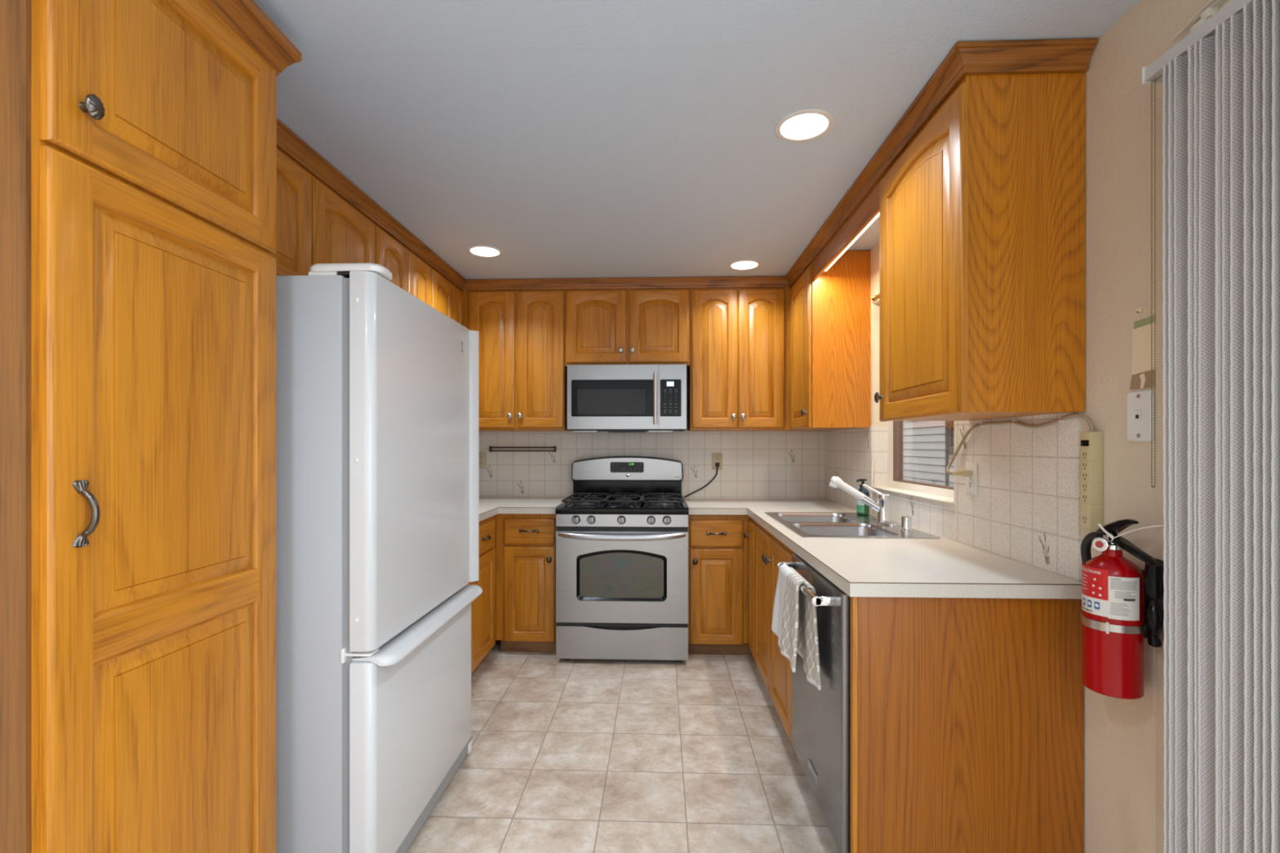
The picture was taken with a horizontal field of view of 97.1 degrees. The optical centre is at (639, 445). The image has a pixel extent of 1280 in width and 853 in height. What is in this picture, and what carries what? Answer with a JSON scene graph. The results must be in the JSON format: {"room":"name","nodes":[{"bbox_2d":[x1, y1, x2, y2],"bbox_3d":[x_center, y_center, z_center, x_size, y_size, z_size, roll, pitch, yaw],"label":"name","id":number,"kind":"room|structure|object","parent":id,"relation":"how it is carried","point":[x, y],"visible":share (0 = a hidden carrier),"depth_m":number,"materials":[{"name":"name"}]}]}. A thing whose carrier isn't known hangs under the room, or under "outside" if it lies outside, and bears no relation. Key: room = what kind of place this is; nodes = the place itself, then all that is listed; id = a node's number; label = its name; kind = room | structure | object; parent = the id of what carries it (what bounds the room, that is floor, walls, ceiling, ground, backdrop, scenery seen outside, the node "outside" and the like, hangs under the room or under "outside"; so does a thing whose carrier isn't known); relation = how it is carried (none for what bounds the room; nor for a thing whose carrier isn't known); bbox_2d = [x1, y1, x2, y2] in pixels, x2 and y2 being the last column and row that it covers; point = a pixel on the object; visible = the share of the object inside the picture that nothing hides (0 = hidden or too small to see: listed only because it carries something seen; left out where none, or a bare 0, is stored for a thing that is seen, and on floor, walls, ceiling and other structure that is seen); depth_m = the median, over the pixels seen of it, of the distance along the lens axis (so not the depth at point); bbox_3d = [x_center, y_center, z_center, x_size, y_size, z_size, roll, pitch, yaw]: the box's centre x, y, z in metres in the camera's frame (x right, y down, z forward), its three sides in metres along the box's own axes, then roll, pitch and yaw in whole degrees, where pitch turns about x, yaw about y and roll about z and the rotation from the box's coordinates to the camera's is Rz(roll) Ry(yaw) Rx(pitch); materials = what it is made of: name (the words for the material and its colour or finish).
{"room":"kitchen","nodes":[
{"label":"kitchen","id":0,"kind":"room"},
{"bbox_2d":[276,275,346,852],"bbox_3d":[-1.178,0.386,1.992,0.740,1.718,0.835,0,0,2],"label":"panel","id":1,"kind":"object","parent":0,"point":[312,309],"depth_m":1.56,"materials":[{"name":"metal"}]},
{"bbox_2d":[405,640,839,852],"bbox_3d":[-0.200,1.320,0.538,3.060,0.060,7.260,0,0,2],"label":"floor","id":2,"kind":"structure","parent":0,"point":[696,754],"depth_m":2.27,"materials":[{"name":"tile"}]},
{"bbox_2d":[0,0,301,852],"bbox_3d":[-1.253,0.130,1.171,0.706,2.321,0.655,0,0,2],"label":"pantry cabinet","id":3,"kind":"object","parent":2,"relation":"on","point":[138,138],"visible":1,"depth_m":1.09,"materials":[{"name":"brown wood"}]},
{"bbox_2d":[276,262,482,852],"bbox_3d":[-1.107,0.390,1.984,0.882,1.800,0.847,0,0,2],"label":"refrigerator","id":4,"kind":"object","parent":2,"relation":"on","point":[378,388],"visible":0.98,"depth_m":1.57,"materials":[{"name":"metal"}]},
{"bbox_2d":[466,515,496,673],"bbox_3d":[-1.179,0.854,3.520,0.681,0.873,1.148,0,0,2],"label":"base cabinet","id":5,"kind":"object","parent":2,"relation":"on","point":[483,608],"visible":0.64,"depth_m":3.24,"materials":[{"name":"brown wood"}]},
{"bbox_2d":[479,497,564,521],"bbox_3d":[-1.016,0.396,3.280,1.026,0.040,1.621,0,0,2],"label":"countertop","id":6,"kind":"structure","parent":5,"relation":"on","point":[488,507],"depth_m":3.55,"materials":[{"name":"beige laminate"}]},
{"bbox_2d":[496,513,556,652],"bbox_3d":[-0.684,0.854,3.761,0.392,0.873,0.633,0,0,2],"label":"base cabinet","id":7,"kind":"object","parent":2,"relation":"on","point":[526,543],"visible":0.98,"depth_m":3.48,"materials":[{"name":"brown wood"}]},
{"bbox_2d":[555,455,688,662],"bbox_3d":[-0.099,0.681,3.653,0.792,1.218,0.808,0,0,2],"label":"gas stove","id":8,"kind":"object","parent":2,"relation":"on","point":[622,535],"visible":1,"depth_m":3.34,"materials":[{"name":"silver metal"}]},
{"bbox_2d":[555,497,688,515],"bbox_3d":[-0.095,0.383,3.647,0.785,0.042,0.647,0,0,2],"label":"cooktop","id":9,"kind":"object","parent":8,"relation":"in","point":[564,508],"depth_m":3.34,"materials":[{"name":"black metal"}]},
{"bbox_2d":[563,549,682,662],"bbox_3d":[-0.093,0.848,3.706,0.775,0.885,0.680,0,0,2],"label":"oven","id":10,"kind":"object","parent":8,"relation":"in","point":[600,627],"depth_m":3.36,"materials":[{"name":"silver metal"}]},
{"bbox_2d":[687,514,752,655],"bbox_3d":[0.517,0.854,3.717,0.430,0.873,0.633,0,0,2],"label":"base cabinet","id":11,"kind":"object","parent":2,"relation":"on","point":[717,624],"visible":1,"depth_m":3.44,"materials":[{"name":"brown wood"}]},
{"bbox_2d":[743,517,757,657],"bbox_3d":[0.950,0.854,3.330,0.665,0.873,0.274,0,0,2],"label":"base cabinet","id":12,"kind":"object","parent":2,"relation":"on","point":[752,522],"visible":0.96,"depth_m":3.30,"materials":[{"name":"brown wood"}]},
{"bbox_2d":[754,523,794,743],"bbox_3d":[0.928,0.854,2.722,0.665,0.873,0.941,0,0,2],"label":"base cabinet","id":13,"kind":"object","parent":2,"relation":"on","point":[775,668],"visible":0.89,"depth_m":2.74,"materials":[{"name":"brown wood"}]},
{"bbox_2d":[684,498,1081,599],"bbox_3d":[0.765,0.396,2.788,0.996,0.040,2.474,0,0,2],"label":"countertop","id":14,"kind":"structure","parent":13,"relation":"on","point":[942,567],"depth_m":1.82,"materials":[{"name":"beige laminate"}]},
{"bbox_2d":[764,511,940,538],"bbox_3d":[0.959,0.428,2.729,0.559,0.241,0.868,0,0,2],"label":"sink","id":15,"kind":"object","parent":14,"relation":"in","point":[806,525],"depth_m":2.70,"materials":[{"name":"silver metal"}]},
{"bbox_2d":[856,478,869,515],"bbox_3d":[1.194,0.275,3.043,0.075,0.195,0.064,0,0,2],"label":"soap bottle","id":16,"kind":"object","parent":15,"relation":"on","point":[862,508],"visible":0.75,"depth_m":3.02,"materials":[{"name":"green plastic"}]},
{"bbox_2d":[829,475,901,525],"bbox_3d":[1.084,0.262,2.752,0.284,0.220,0.250,0,0,2],"label":"faucet","id":17,"kind":"object","parent":14,"relation":"on","point":[882,507],"visible":0.99,"depth_m":2.75,"materials":[{"name":"silver metal"}]},
{"bbox_2d":[777,552,850,852],"bbox_3d":[0.870,0.855,1.924,0.702,0.870,0.646,0,0,2],"label":"dishwasher","id":18,"kind":"object","parent":2,"relation":"on","point":[821,719],"visible":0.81,"depth_m":1.74,"materials":[{"name":"silver metal"}]},
{"bbox_2d":[771,564,821,690],"bbox_3d":[0.526,0.597,1.933,0.099,0.321,0.363,0,0,2],"label":"dish towel","id":19,"kind":"object","parent":18,"relation":"hanging from","point":[794,620],"visible":0.96,"depth_m":1.88,"materials":[{"name":"white fabric"}]},
{"bbox_2d":[850,596,1084,852],"bbox_3d":[0.910,0.854,1.581,0.629,0.873,0.022,0,0,2],"label":"end panel","id":20,"kind":"object","parent":2,"relation":"on","point":[967,714],"visible":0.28,"depth_m":1.57,"materials":[{"name":"brown wood"}]},
{"bbox_2d":[686,372,687,429],"bbox_3d":[-0.069,0.100,4.115,3.060,2.380,0.100,0,0,2],"label":"wall","id":21,"kind":"structure","parent":0,"point":[686,372],"depth_m":4.05,"materials":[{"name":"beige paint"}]},
{"bbox_2d":[479,452,486,468],"bbox_3d":[-1.148,0.104,4.093,0.074,0.118,0.008,0,0,2],"label":"wall outlet","id":22,"kind":"object","parent":21,"relation":"attached to","point":[482,455],"visible":0.7,"depth_m":4.09,"materials":[{"name":"beige plastic"}]},
{"bbox_2d":[462,289,572,431],"bbox_3d":[-0.831,-0.594,3.888,0.684,0.983,0.407,0,0,2],"label":"upper cabinet","id":23,"kind":"object","parent":21,"relation":"attached to","point":[523,371],"visible":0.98,"depth_m":3.71,"materials":[{"name":"brown wood"}]},
{"bbox_2d":[488,446,556,452],"bbox_3d":[-0.842,0.025,4.068,0.480,0.041,0.034,0,0,2],"label":"towel bar","id":24,"kind":"object","parent":21,"relation":"attached to","point":[491,450],"visible":1,"depth_m":4.06,"materials":[{"name":"brown metal"}]},
{"bbox_2d":[567,364,686,432],"bbox_3d":[-0.078,-0.302,3.812,0.762,0.428,0.501,0,0,2],"label":"microwave","id":25,"kind":"object","parent":21,"relation":"attached to","point":[610,398],"visible":1,"depth_m":3.61,"materials":[{"name":"silver metal"}]},
{"bbox_2d":[564,288,689,372],"bbox_3d":[-0.078,-0.805,3.860,0.820,0.560,0.407,0,0,2],"label":"upper cabinet","id":26,"kind":"object","parent":21,"relation":"attached to","point":[603,326],"visible":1,"depth_m":3.69,"materials":[{"name":"brown wood"}]},
{"bbox_2d":[486,448,795,493],"bbox_3d":[-0.009,0.186,4.054,2.215,0.328,0.001,0,0,2],"label":"print","id":27,"kind":"object","parent":21,"relation":"attached to","point":[695,475],"depth_m":4.08},
{"bbox_2d":[479,429,825,498],"bbox_3d":[-0.091,0.131,4.062,2.820,0.491,0.009,0,0,2],"label":"backsplash","id":28,"kind":"structure","parent":21,"relation":"attached to","point":[757,464],"depth_m":4.04,"materials":[{"name":"tile"}]},
{"bbox_2d":[684,462,719,497],"bbox_3d":[0.438,0.246,4.019,0.252,0.254,0.028,0,0,3],"label":"power cable","id":29,"kind":"object","parent":21,"relation":"attached to","point":[717,464],"visible":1,"depth_m":4.02,"materials":[{"name":"black rubber"}]},
{"bbox_2d":[711,453,722,469],"bbox_3d":[0.550,0.112,4.030,0.074,0.118,0.008,0,0,2],"label":"wall outlet","id":30,"kind":"object","parent":21,"relation":"attached to","point":[716,457],"visible":1,"depth_m":4.03,"materials":[{"name":"beige plastic"}]},
{"bbox_2d":[687,287,790,431],"bbox_3d":[0.657,-0.594,3.833,0.648,0.983,0.407,0,0,2],"label":"upper cabinet","id":31,"kind":"object","parent":21,"relation":"attached to","point":[739,371],"visible":0.98,"depth_m":3.66,"materials":[{"name":"brown wood"}]},
{"bbox_2d":[253,0,1139,291],"bbox_3d":[-0.200,-1.129,0.538,3.060,0.082,7.260,0,0,2],"label":"ceiling","id":32,"kind":"structure","parent":0,"point":[568,139],"depth_m":1.81,"materials":[{"name":"paint"}]},
{"bbox_2d":[276,118,466,290],"bbox_3d":[-1.200,-1.056,2.630,0.047,0.061,2.226,0,0,2],"label":"crown molding","id":33,"kind":"structure","parent":32,"relation":"attached to","point":[288,142],"depth_m":2.40,"materials":[{"name":"brown wood"}]},
{"bbox_2d":[466,244,502,257],"bbox_3d":[-0.869,-1.087,3.169,0.194,0.006,0.194,0,0,2],"label":"recessed light","id":34,"kind":"object","parent":32,"relation":"in","point":[481,251],"visible":1,"depth_m":3.15,"materials":[{"name":"white"}]},
{"bbox_2d":[462,275,790,290],"bbox_3d":[-0.103,-1.056,3.681,2.161,0.061,0.047,0,0,2],"label":"crown molding","id":35,"kind":"structure","parent":32,"relation":"attached to","point":[750,282],"depth_m":3.68,"materials":[{"name":"brown wood"}]},
{"bbox_2d":[728,259,760,270],"bbox_3d":[0.629,-1.087,3.406,0.194,0.006,0.194,0,0,2],"label":"recessed light","id":36,"kind":"object","parent":32,"relation":"in","point":[741,264],"visible":1,"depth_m":3.39,"materials":[{"name":"white"}]},
{"bbox_2d":[774,109,834,142],"bbox_3d":[0.559,-1.087,1.928,0.194,0.006,0.194,0,0,2],"label":"recessed light","id":37,"kind":"object","parent":32,"relation":"in","point":[805,125],"visible":1,"depth_m":1.92,"materials":[{"name":"white"}]},
{"bbox_2d":[870,456,874,514],"bbox_3d":[1.265,0.217,3.086,0.022,0.318,0.010,0,0,-18],"label":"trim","id":38,"kind":"structure","parent":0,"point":[872,470],"depth_m":3.08,"materials":[{"name":"beige paint"}]},
{"bbox_2d":[902,421,954,486],"bbox_3d":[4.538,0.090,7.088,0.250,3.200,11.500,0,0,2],"label":"window blinds","id":39,"kind":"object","parent":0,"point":[923,442],"depth_m":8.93,"materials":[{"name":"grey plastic"}]},
{"bbox_2d":[945,421,948,485],"bbox_3d":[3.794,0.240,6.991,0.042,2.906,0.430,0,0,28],"label":"window frame","id":40,"kind":"structure","parent":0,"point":[946,422],"depth_m":7.00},
{"bbox_2d":[845,0,1228,852],"bbox_3d":[1.253,0.100,0.484,0.132,2.380,7.060,0,0,2],"label":"wall","id":41,"kind":"structure","parent":0,"point":[1120,734],"depth_m":1.43,"materials":[{"name":"beige paint"}]},
{"bbox_2d":[785,250,871,431],"bbox_3d":[1.112,-0.594,3.584,0.372,0.983,0.867,0,0,2],"label":"upper cabinet","id":42,"kind":"object","parent":41,"relation":"attached to","point":[830,314],"visible":0.99,"depth_m":3.15,"materials":[{"name":"brown wood"}]},
{"bbox_2d":[812,174,884,279],"bbox_3d":[0.952,-1.004,2.651,0.018,0.163,1.008,0,0,2],"label":"valance","id":43,"kind":"object","parent":41,"relation":"attached to","point":[868,209],"visible":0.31,"depth_m":2.55,"materials":[{"name":"brown wood"}]},
{"bbox_2d":[823,213,879,271],"bbox_3d":[0.989,-0.983,2.646,0.056,0.055,0.960,0,0,2],"label":"strip light","id":44,"kind":"object","parent":43,"relation":"attached to","point":[872,221],"visible":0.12,"depth_m":2.64,"materials":[{"name":"white paint"}]},
{"bbox_2d":[870,242,879,426],"bbox_3d":[1.268,-0.600,2.699,0.004,0.980,0.912,0,0,2],"label":"trim","id":45,"kind":"structure","parent":41,"relation":"attached to","point":[875,250],"depth_m":3.11,"materials":[{"name":"beige paint"}]},
{"bbox_2d":[870,298,954,503],"bbox_3d":[1.322,-0.280,2.680,0.145,1.021,0.877,0,0,2],"label":"window","id":46,"kind":"structure","parent":41,"relation":"in","point":[895,428],"depth_m":3.03,"materials":[{"name":"white paint"}]},
{"bbox_2d":[871,293,879,301],"bbox_3d":[1.232,-0.770,2.611,0.069,0.032,0.721,0,0,2],"label":"curtain rod","id":47,"kind":"object","parent":46,"relation":"attached to","point":[874,298],"visible":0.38,"depth_m":2.93,"materials":[{"name":"gold metal"}]},
{"bbox_2d":[785,38,1097,287],"bbox_3d":[1.076,-1.056,2.587,0.367,0.061,2.146,0,0,2],"label":"crown molding","id":48,"kind":"structure","parent":41,"relation":"attached to","point":[1043,55],"depth_m":1.61,"materials":[{"name":"brown wood"}]},
{"bbox_2d":[835,426,1049,565],"bbox_3d":[1.262,0.138,2.723,0.001,0.446,2.065,0,0,2],"label":"print","id":49,"kind":"object","parent":41,"relation":"attached to","point":[965,443],"depth_m":1.74},
{"bbox_2d":[825,412,1081,581],"bbox_3d":[1.326,0.133,2.788,0.124,0.486,2.434,0,0,2],"label":"backsplash","id":50,"kind":"structure","parent":41,"relation":"attached to","point":[1025,508],"depth_m":1.93,"materials":[{"name":"tile"}]},
{"bbox_2d":[965,462,977,495],"bbox_3d":[1.236,0.123,2.111,0.008,0.118,0.074,0,0,2],"label":"wall outlet","id":51,"kind":"object","parent":41,"relation":"attached to","point":[971,482],"visible":0.97,"depth_m":2.10,"materials":[{"name":"white plastic"}]},
{"bbox_2d":[968,480,973,488],"bbox_3d":[1.233,0.143,2.111,0.002,0.029,0.033,0,0,2],"label":"receptacle","id":52,"kind":"object","parent":51,"relation":"attached to","point":[970,482],"depth_m":2.11,"materials":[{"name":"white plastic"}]},
{"bbox_2d":[874,72,1084,422],"bbox_3d":[1.049,-0.588,1.845,0.374,0.994,0.592,0,0,2],"label":"upper cabinet","id":53,"kind":"object","parent":41,"relation":"attached to","point":[982,213],"visible":0.99,"depth_m":1.56,"materials":[{"name":"brown wood"}]},
{"bbox_2d":[946,413,1102,530],"bbox_3d":[1.198,0.067,1.856,0.073,0.314,0.724,0,0,1],"label":"power strip","id":54,"kind":"object","parent":41,"relation":"attached to","point":[1091,442],"visible":1,"depth_m":1.51,"materials":[{"name":"beige plastic"}]},
{"bbox_2d":[1080,440,1088,446],"bbox_3d":[1.190,-0.007,1.513,0.002,0.016,0.028,0,0,2],"label":"switch","id":55,"kind":"object","parent":54,"relation":"attached to","point":[1083,442],"depth_m":1.51,"materials":[{"name":"black plastic"}]},
{"bbox_2d":[1080,519,1164,699],"bbox_3d":[1.156,0.379,1.339,0.143,0.418,0.241,0,0,-18],"label":"fire extinguisher","id":56,"kind":"object","parent":41,"relation":"attached to","point":[1122,607],"visible":0.96,"depth_m":1.32,"materials":[{"name":"red paint"}]},
{"bbox_2d":[1110,580,1137,616],"bbox_3d":[1.123,0.354,1.311,0.052,0.080,0.006,0,0,16],"label":"label","id":57,"kind":"object","parent":56,"relation":"on","point":[1123,593],"depth_m":1.31,"materials":[{"name":"white paper"}]},
{"bbox_2d":[1127,389,1155,441],"bbox_3d":[1.212,-0.072,1.373,0.017,0.124,0.072,0,0,2],"label":"phone jack","id":58,"kind":"object","parent":41,"relation":"attached to","point":[1139,402],"visible":0.97,"depth_m":1.36,"materials":[{"name":"white plastic"}]},
{"bbox_2d":[1134,409,1141,420],"bbox_3d":[1.206,-0.074,1.370,0.004,0.024,0.017,0,0,2],"label":"socket","id":59,"kind":"object","parent":58,"relation":"attached to","point":[1137,412],"depth_m":1.37,"materials":[{"name":"white plastic"}]},
{"bbox_2d":[1155,97,1164,852],"bbox_3d":[1.213,0.240,1.244,0.006,2.100,0.176,0,0,2],"label":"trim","id":60,"kind":"structure","parent":41,"relation":"attached to","point":[1159,115],"depth_m":1.32,"materials":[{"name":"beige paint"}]},
{"bbox_2d":[1171,0,1232,41],"bbox_3d":[1.198,-0.900,1.194,0.032,0.060,0.135,0,0,2],"label":"curtain bracket","id":61,"kind":"object","parent":41,"relation":"attached to","point":[1211,8],"visible":0.56,"depth_m":1.20,"materials":[{"name":"beige paint"}]},
{"bbox_2d":[1142,0,1279,852],"bbox_3d":[1.119,0.205,0.116,0.111,2.130,2.314,0,0,2],"label":"vertical blind","id":62,"kind":"object","parent":41,"relation":"attached to","point":[1220,82],"visible":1,"depth_m":1.07,"materials":[{"name":"white plastic"}]},
{"bbox_3d":[-1.679,0.100,0.592,0.100,2.380,7.060,0,0,2],"label":"wall","id":63,"kind":"structure","parent":0,"visible":0},
{"bbox_2d":[271,147,375,275],"bbox_3d":[-1.397,-0.812,2.127,0.349,0.545,0.948,0,0,2],"label":"upper cabinet","id":64,"kind":"object","parent":63,"relation":"attached to","point":[315,224],"visible":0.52,"depth_m":2.11,"materials":[{"name":"brown wood"}]},
{"bbox_2d":[372,222,431,306],"bbox_3d":[-1.353,-0.594,2.916,0.379,0.983,0.628,0,0,2],"label":"upper cabinet","id":65,"kind":"object","parent":63,"relation":"attached to","point":[410,273],"visible":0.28,"depth_m":2.86,"materials":[{"name":"brown wood"}]},
{"bbox_2d":[428,265,462,325],"bbox_3d":[-1.331,-0.594,3.491,0.379,0.983,0.520,0,0,2],"label":"upper cabinet","id":66,"kind":"object","parent":63,"relation":"attached to","point":[446,298],"visible":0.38,"depth_m":3.44,"materials":[{"name":"brown wood"}]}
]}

